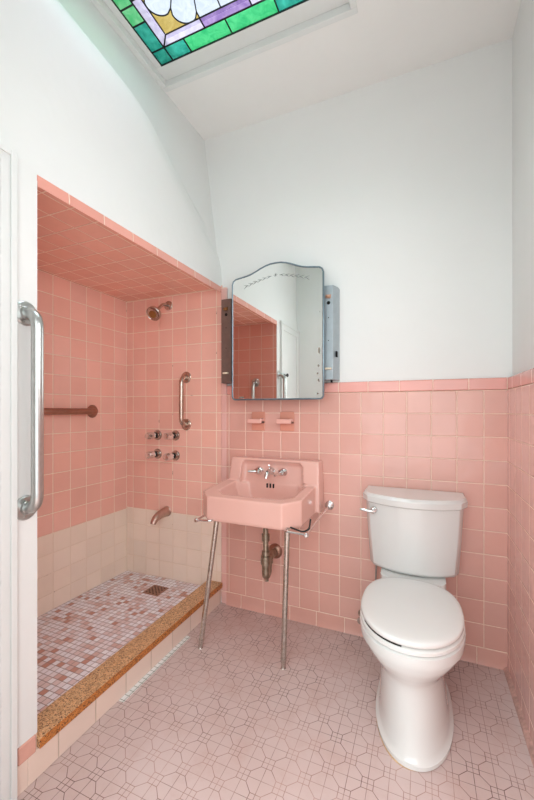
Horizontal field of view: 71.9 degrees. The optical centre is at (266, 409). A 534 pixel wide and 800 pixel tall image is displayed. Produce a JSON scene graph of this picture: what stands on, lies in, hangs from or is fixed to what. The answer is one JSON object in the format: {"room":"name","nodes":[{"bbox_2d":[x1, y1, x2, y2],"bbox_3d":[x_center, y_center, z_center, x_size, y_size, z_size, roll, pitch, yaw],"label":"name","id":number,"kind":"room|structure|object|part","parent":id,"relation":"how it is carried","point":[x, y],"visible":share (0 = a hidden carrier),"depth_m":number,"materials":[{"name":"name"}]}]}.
{"room":"bathroom","nodes":[
{"label":"bathroom","id":0,"kind":"room"},
{"bbox_2d":[37,269,126,616],"bbox_3d":[-1.295,0.210,2.002,0.153,1.960,1.316,0,0,23],"label":"wall","id":1,"kind":"structure","parent":0,"point":[82,514],"depth_m":2.21,"materials":[{"name":"pink tile"}]},
{"bbox_2d":[44,405,97,417],"bbox_3d":[-1.179,0.008,1.998,0.065,0.080,0.690,0,0,23],"label":"grab bar","id":2,"kind":"object","parent":1,"relation":"attached to","point":[91,411],"visible":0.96,"depth_m":2.10,"materials":[{"name":"brown metal"}]},
{"bbox_3d":[-1.179,0.008,1.998,0.064,0.036,0.646,0,0,23],"label":"rail","id":3,"kind":"part","parent":2,"relation":"part of","materials":[{"name":"brown metal"}]},
{"bbox_2d":[0,0,221,748],"bbox_3d":[-1.060,-0.460,1.593,0.904,3.000,1.886,0,0,23],"label":"wall","id":4,"kind":"structure","parent":0,"point":[80,112],"depth_m":1.36,"materials":[{"name":"white paint"}]},
{"bbox_2d":[0,141,16,799],"bbox_3d":[-0.850,0.205,0.883,0.045,1.970,0.498,0,0,23],"label":"door","id":5,"kind":"structure","parent":4,"relation":"in","point":[8,157],"depth_m":1.09,"materials":[{"name":"white paint"}]},
{"bbox_2d":[17,759,27,796],"bbox_3d":[-0.884,1.115,0.921,0.053,0.150,0.545,0,0,23],"label":"baseboard","id":6,"kind":"structure","parent":4,"relation":"attached to","point":[22,770],"depth_m":1.15,"materials":[{"name":"beige tile"}]},
{"bbox_2d":[17,734,35,765],"bbox_3d":[-0.777,1.069,1.167,0.058,0.058,0.058,0,0,23],"label":"trim","id":7,"kind":"structure","parent":4,"relation":"attached to","point":[28,748],"depth_m":1.15,"materials":[{"name":"pink tile"}]},
{"bbox_2d":[17,301,43,519],"bbox_3d":[-0.723,0.002,1.137,0.074,0.684,0.076,0,0,23],"label":"grab bar","id":8,"kind":"object","parent":4,"relation":"attached to","point":[27,315],"visible":1,"depth_m":1.12,"materials":[{"name":"metal"}]},
{"bbox_2d":[37,175,220,291],"bbox_3d":[-0.532,-0.746,1.738,0.048,0.048,1.176,0,0,23],"label":"trim","id":9,"kind":"structure","parent":4,"relation":"attached to","point":[42,183],"depth_m":1.49,"materials":[{"name":"pink tile"}]},
{"bbox_2d":[37,581,221,748],"bbox_3d":[-0.550,1.078,1.746,0.104,0.032,1.174,0,0,23],"label":"shower curb","id":10,"kind":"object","parent":4,"relation":"attached to","point":[50,721],"depth_m":1.51,"materials":[{"name":"beige stone"}]},
{"bbox_2d":[145,449,161,458],"bbox_3d":[-0.752,0.292,2.411,0.068,0.068,0.108,0,0,23],"label":"tap","id":11,"kind":"object","parent":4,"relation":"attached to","point":[156,453],"visible":1,"depth_m":2.41,"materials":[{"name":"silver metal"}]},
{"bbox_3d":[-0.759,0.292,2.394,0.044,0.048,0.071,42,15,17],"label":"handle","id":12,"kind":"part","parent":11,"relation":"part of","materials":[{"name":"silver metal"}]},
{"bbox_2d":[145,430,161,439],"bbox_3d":[-0.752,0.167,2.411,0.068,0.068,0.108,0,0,23],"label":"tap","id":13,"kind":"object","parent":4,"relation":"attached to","point":[157,434],"visible":1,"depth_m":2.41,"materials":[{"name":"silver metal"}]},
{"bbox_3d":[-0.759,0.167,2.394,0.044,0.048,0.071,0,0,23],"label":"handle","id":14,"kind":"part","parent":13,"relation":"part of","materials":[{"name":"silver metal"}]},
{"bbox_2d":[119,636,189,701],"bbox_3d":[-0.504,1.189,1.718,0.025,0.002,0.470,0,0,23],"label":"trim","id":15,"kind":"structure","parent":4,"relation":"attached to","point":[137,685],"depth_m":1.68,"materials":[{"name":"white tile"}]},
{"bbox_2d":[146,301,171,320],"bbox_3d":[-0.679,-0.638,2.337,0.092,0.160,0.188,0,0,23],"label":"shower","id":16,"kind":"object","parent":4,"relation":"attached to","point":[153,312],"visible":1,"depth_m":2.28,"materials":[{"name":"silver metal"}]},
{"bbox_3d":[-0.672,-0.654,2.363,0.032,0.085,0.134,0,0,23],"label":"arm","id":17,"kind":"part","parent":16,"relation":"part of","materials":[{"name":"silver metal"}]},
{"bbox_2d":[150,506,170,524],"bbox_3d":[-0.690,0.678,2.360,0.068,0.089,0.154,0,0,23],"label":"tub spout","id":18,"kind":"object","parent":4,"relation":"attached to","point":[166,511],"visible":1,"depth_m":2.35,"materials":[{"name":"silver metal"}]},
{"bbox_2d":[163,450,179,460],"bbox_3d":[-0.618,0.297,2.355,0.068,0.068,0.108,0,0,23],"label":"tap","id":19,"kind":"object","parent":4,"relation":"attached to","point":[174,455],"visible":1,"depth_m":2.35,"materials":[{"name":"silver metal"}]},
{"bbox_3d":[-0.625,0.297,2.338,0.048,0.044,0.071,-29,-11,20],"label":"handle","id":20,"kind":"part","parent":19,"relation":"part of","materials":[{"name":"silver metal"}]},
{"bbox_2d":[163,430,179,440],"bbox_3d":[-0.618,0.166,2.355,0.068,0.068,0.108,0,0,23],"label":"tap","id":21,"kind":"object","parent":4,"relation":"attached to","point":[174,435],"visible":1,"depth_m":2.35,"materials":[{"name":"silver metal"}]},
{"bbox_3d":[-0.625,0.166,2.338,0.044,0.048,0.071,19,7,22],"label":"handle","id":22,"kind":"part","parent":21,"relation":"part of","materials":[{"name":"silver metal"}]},
{"bbox_2d":[37,571,200,713],"bbox_3d":[-0.894,1.141,1.891,0.672,0.098,1.176,0,0,23],"label":"floor","id":23,"kind":"structure","parent":0,"point":[75,637],"depth_m":1.89,"materials":[{"name":"tile"}]},
{"bbox_2d":[142,585,168,595],"bbox_3d":[-0.684,1.109,2.261,0.112,0.005,0.112,0,0,23],"label":"floor drain","id":24,"kind":"object","parent":23,"relation":"on","point":[155,590],"visible":1,"depth_m":2.26,"materials":[{"name":"brown metal"}]},
{"bbox_2d":[37,186,213,301],"bbox_3d":[-0.878,-0.776,1.884,0.707,0.048,1.176,0,0,23],"label":"ceiling","id":25,"kind":"structure","parent":0,"point":[73,246],"depth_m":1.85,"materials":[{"name":"pink tile"}]},
{"bbox_2d":[17,602,533,799],"bbox_3d":[-0.107,1.230,0.453,1.750,0.080,3.550,0,0,23],"label":"floor","id":26,"kind":"structure","parent":0,"point":[223,719],"depth_m":1.35,"materials":[{"name":"pink tile"}]},
{"bbox_2d":[194,456,333,669],"bbox_3d":[-0.007,0.733,1.908,0.614,0.915,0.450,0,0,23],"label":"sink","id":27,"kind":"object","parent":26,"relation":"on","point":[267,493],"visible":1,"depth_m":1.88,"materials":[{"name":"pink ceramic"}]},
{"bbox_3d":[-0.290,0.852,1.844,0.105,0.627,0.027,0,0,-2],"label":"leg","id":28,"kind":"part","parent":27,"relation":"part of","materials":[{"name":"silver metal"}]},
{"bbox_3d":[-0.064,0.344,2.081,0.074,0.044,0.065,0,0,23],"label":"tap handle","id":29,"kind":"part","parent":27,"relation":"part of","materials":[{"name":"silver metal"}]},
{"bbox_2d":[203,456,323,529],"bbox_3d":[-0.024,0.412,1.935,0.561,0.275,0.414,0,0,23],"label":"basin","id":30,"kind":"object","parent":27,"relation":"in","point":[262,492],"depth_m":1.94,"materials":[{"name":"pink ceramic"}]},
{"bbox_3d":[0.009,0.339,2.033,0.042,0.076,0.094,0,0,23],"label":"spout","id":31,"kind":"part","parent":27,"relation":"part of","materials":[{"name":"silver metal"}]},
{"bbox_3d":[0.075,0.344,2.005,0.047,0.044,0.095,0,0,23],"label":"tap handle","id":32,"kind":"part","parent":27,"relation":"part of","materials":[{"name":"silver metal"}]},
{"bbox_3d":[0.085,0.852,1.698,0.044,0.625,0.027,0,0,8],"label":"leg","id":33,"kind":"part","parent":27,"relation":"part of","materials":[{"name":"silver metal"}]},
{"bbox_2d":[360,486,467,771],"bbox_3d":[0.590,0.791,1.505,0.454,0.797,0.722,0,0,23],"label":"toilet","id":34,"kind":"object","parent":26,"relation":"on","point":[414,627],"visible":1,"depth_m":1.36,"materials":[{"name":"white ceramic"}]},
{"bbox_3d":[0.477,0.468,1.722,0.077,0.030,0.049,0,0,23],"label":"flush handle","id":35,"kind":"part","parent":34,"relation":"part of","materials":[{"name":"silver metal"}]},
{"bbox_3d":[0.547,0.751,1.402,0.362,0.023,0.481,0,0,23],"label":"lid","id":36,"kind":"part","parent":34,"relation":"part of","materials":[{"name":"white plastic"}]},
{"bbox_3d":[0.547,0.777,1.403,0.366,0.018,0.489,0,0,23],"label":"seat","id":37,"kind":"part","parent":34,"relation":"part of","materials":[{"name":"white plastic"}]},
{"bbox_3d":[0.685,0.593,1.730,0.420,0.315,0.220,0,0,23],"label":"tank","id":38,"kind":"part","parent":34,"relation":"part of","materials":[{"name":"white ceramic"}]},
{"bbox_3d":[0.682,0.415,1.722,0.454,0.045,0.250,0,0,23],"label":"tank lid","id":39,"kind":"part","parent":34,"relation":"part of","materials":[{"name":"white ceramic"}]},
{"bbox_2d":[127,38,511,584],"bbox_3d":[0.138,-0.385,2.184,2.650,3.150,0.170,0,0,23],"label":"wall","id":40,"kind":"structure","parent":0,"point":[399,188],"depth_m":1.97,"materials":[{"name":"white paint"}]},
{"bbox_2d":[28,589,220,785],"bbox_3d":[-0.554,1.142,1.731,0.079,0.096,1.205,0,0,23],"label":"trim","id":41,"kind":"structure","parent":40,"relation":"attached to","point":[44,757],"depth_m":1.45,"materials":[{"name":"beige tile"}]},
{"bbox_2d":[179,372,190,429],"bbox_3d":[-0.533,-0.058,2.339,0.074,0.378,0.070,0,0,23],"label":"grab bar","id":42,"kind":"object","parent":40,"relation":"attached to","point":[186,376],"visible":1,"depth_m":2.32,"materials":[{"name":"metal"}]},
{"bbox_3d":[-0.533,-0.058,2.338,0.030,0.334,0.070,0,0,23],"label":"rail","id":43,"kind":"part","parent":42,"relation":"part of","materials":[{"name":"metal"}]},
{"bbox_2d":[221,287,227,603],"bbox_3d":[-0.262,0.217,2.269,0.038,1.945,0.018,0,0,23],"label":"trim","id":44,"kind":"structure","parent":40,"relation":"attached to","point":[224,291],"depth_m":2.26,"materials":[{"name":"pink tile"}]},
{"bbox_2d":[221,299,231,383],"bbox_3d":[-0.227,-0.407,2.207,0.096,0.495,0.108,0,0,23],"label":"strip light","id":45,"kind":"object","parent":40,"relation":"attached to","point":[226,304],"visible":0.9,"depth_m":2.17,"materials":[{"name":"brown metal"}]},
{"bbox_2d":[232,261,323,400],"bbox_3d":[0.072,-0.430,2.064,0.540,0.752,0.139,0,0,23],"label":"mirror","id":46,"kind":"object","parent":40,"relation":"attached to","point":[278,307],"visible":1,"depth_m":2.00,"materials":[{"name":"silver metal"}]},
{"bbox_2d":[324,285,339,382],"bbox_3d":[0.338,-0.401,1.967,0.081,0.509,0.108,0,0,23],"label":"strip light","id":47,"kind":"object","parent":40,"relation":"attached to","point":[331,292],"visible":0.97,"depth_m":1.94,"materials":[{"name":"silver metal"}]},
{"bbox_2d":[325,294,330,304],"bbox_3d":[0.321,-0.580,1.929,0.028,0.053,0.026,0,0,23],"label":"socket","id":48,"kind":"object","parent":47,"relation":"attached to","point":[327,296],"depth_m":1.93,"materials":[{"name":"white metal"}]},
{"bbox_2d":[226,390,506,652],"bbox_3d":[0.435,0.510,1.975,1.490,1.204,0.016,0,0,23],"label":"wall tile","id":49,"kind":"structure","parent":40,"relation":"attached to","point":[448,441],"depth_m":1.93,"materials":[{"name":"pink tile"}]},
{"bbox_2d":[247,412,264,430],"bbox_3d":[-0.062,0.065,2.145,0.089,0.110,0.058,0,0,23],"label":"holder","id":50,"kind":"object","parent":49,"relation":"attached to","point":[258,418],"visible":1,"depth_m":2.16,"materials":[{"name":"pink ceramic"}]},
{"bbox_2d":[247,418,263,422],"bbox_3d":[-0.064,0.062,2.143,0.087,0.029,0.052,0,0,23],"label":"shelf","id":51,"kind":"object","parent":50,"relation":"attached to","point":[254,420],"depth_m":2.12,"materials":[{"name":"pink ceramic"}]},
{"bbox_2d":[276,412,293,430],"bbox_3d":[0.103,0.065,2.075,0.089,0.110,0.058,0,0,23],"label":"holder","id":52,"kind":"object","parent":49,"relation":"attached to","point":[286,421],"visible":1,"depth_m":2.09,"materials":[{"name":"pink ceramic"}]},
{"bbox_2d":[276,418,293,423],"bbox_3d":[0.101,0.062,2.073,0.087,0.029,0.052,0,0,23],"label":"shelf","id":53,"kind":"object","parent":52,"relation":"attached to","point":[282,420],"depth_m":2.05,"materials":[{"name":"pink ceramic"}]},
{"bbox_2d":[357,565,376,623],"bbox_3d":[0.515,0.924,1.890,0.105,0.347,0.077,0,0,23],"label":"shutoff valve","id":54,"kind":"object","parent":49,"relation":"attached to","point":[358,619],"visible":0.12,"depth_m":1.85,"materials":[{"name":"metal"}]},
{"bbox_2d":[226,592,506,669],"bbox_3d":[0.430,1.151,1.973,1.468,0.078,0.024,0,0,23],"label":"baseboard","id":55,"kind":"structure","parent":40,"relation":"attached to","point":[473,654],"depth_m":2.02,"materials":[{"name":"pink tile"}]},
{"bbox_2d":[227,377,508,394],"bbox_3d":[0.438,-0.121,1.973,1.483,0.058,0.016,0,0,23],"label":"trim","id":56,"kind":"structure","parent":40,"relation":"attached to","point":[471,383],"depth_m":1.83,"materials":[{"name":"pink tile"}]},
{"bbox_2d":[166,0,520,140],"bbox_3d":[-0.087,-1.835,1.204,2.300,0.250,2.150,0,0,23],"label":"ceiling","id":57,"kind":"structure","parent":0,"point":[386,39],"depth_m":1.78,"materials":[{"name":"paint"}]},
{"bbox_2d":[90,0,357,92],"bbox_3d":[-0.301,-1.833,1.256,1.021,0.254,1.144,0,0,23],"label":"window","id":58,"kind":"structure","parent":57,"relation":"attached to","point":[237,31],"depth_m":1.69,"materials":[{"name":"multicoloured glass"}]},
{"bbox_2d":[512,0,533,375],"bbox_3d":[0.861,-0.385,0.779,0.222,3.150,1.886,0,0,23],"label":"wall","id":59,"kind":"structure","parent":0,"point":[523,35],"depth_m":1.52,"materials":[{"name":"white paint"}]},
{"bbox_2d":[504,667,533,766],"bbox_3d":[0.749,1.180,0.878,0.016,0.020,1.741,0,0,23],"label":"baseboard","id":60,"kind":"structure","parent":59,"relation":"attached to","point":[529,743],"depth_m":1.41,"materials":[{"name":"pink tile"}]},
{"bbox_2d":[507,383,533,744],"bbox_3d":[0.769,0.549,0.874,0.023,1.282,1.750,0,0,23],"label":"wall tile","id":61,"kind":"structure","parent":59,"relation":"attached to","point":[520,400],"depth_m":1.44,"materials":[{"name":"pink tile"}]},
{"bbox_2d":[508,368,533,388],"bbox_3d":[0.769,-0.121,0.874,0.023,0.058,1.750,0,0,23],"label":"trim","id":62,"kind":"structure","parent":59,"relation":"attached to","point":[524,378],"depth_m":1.44,"materials":[{"name":"pink tile"}]}
]}

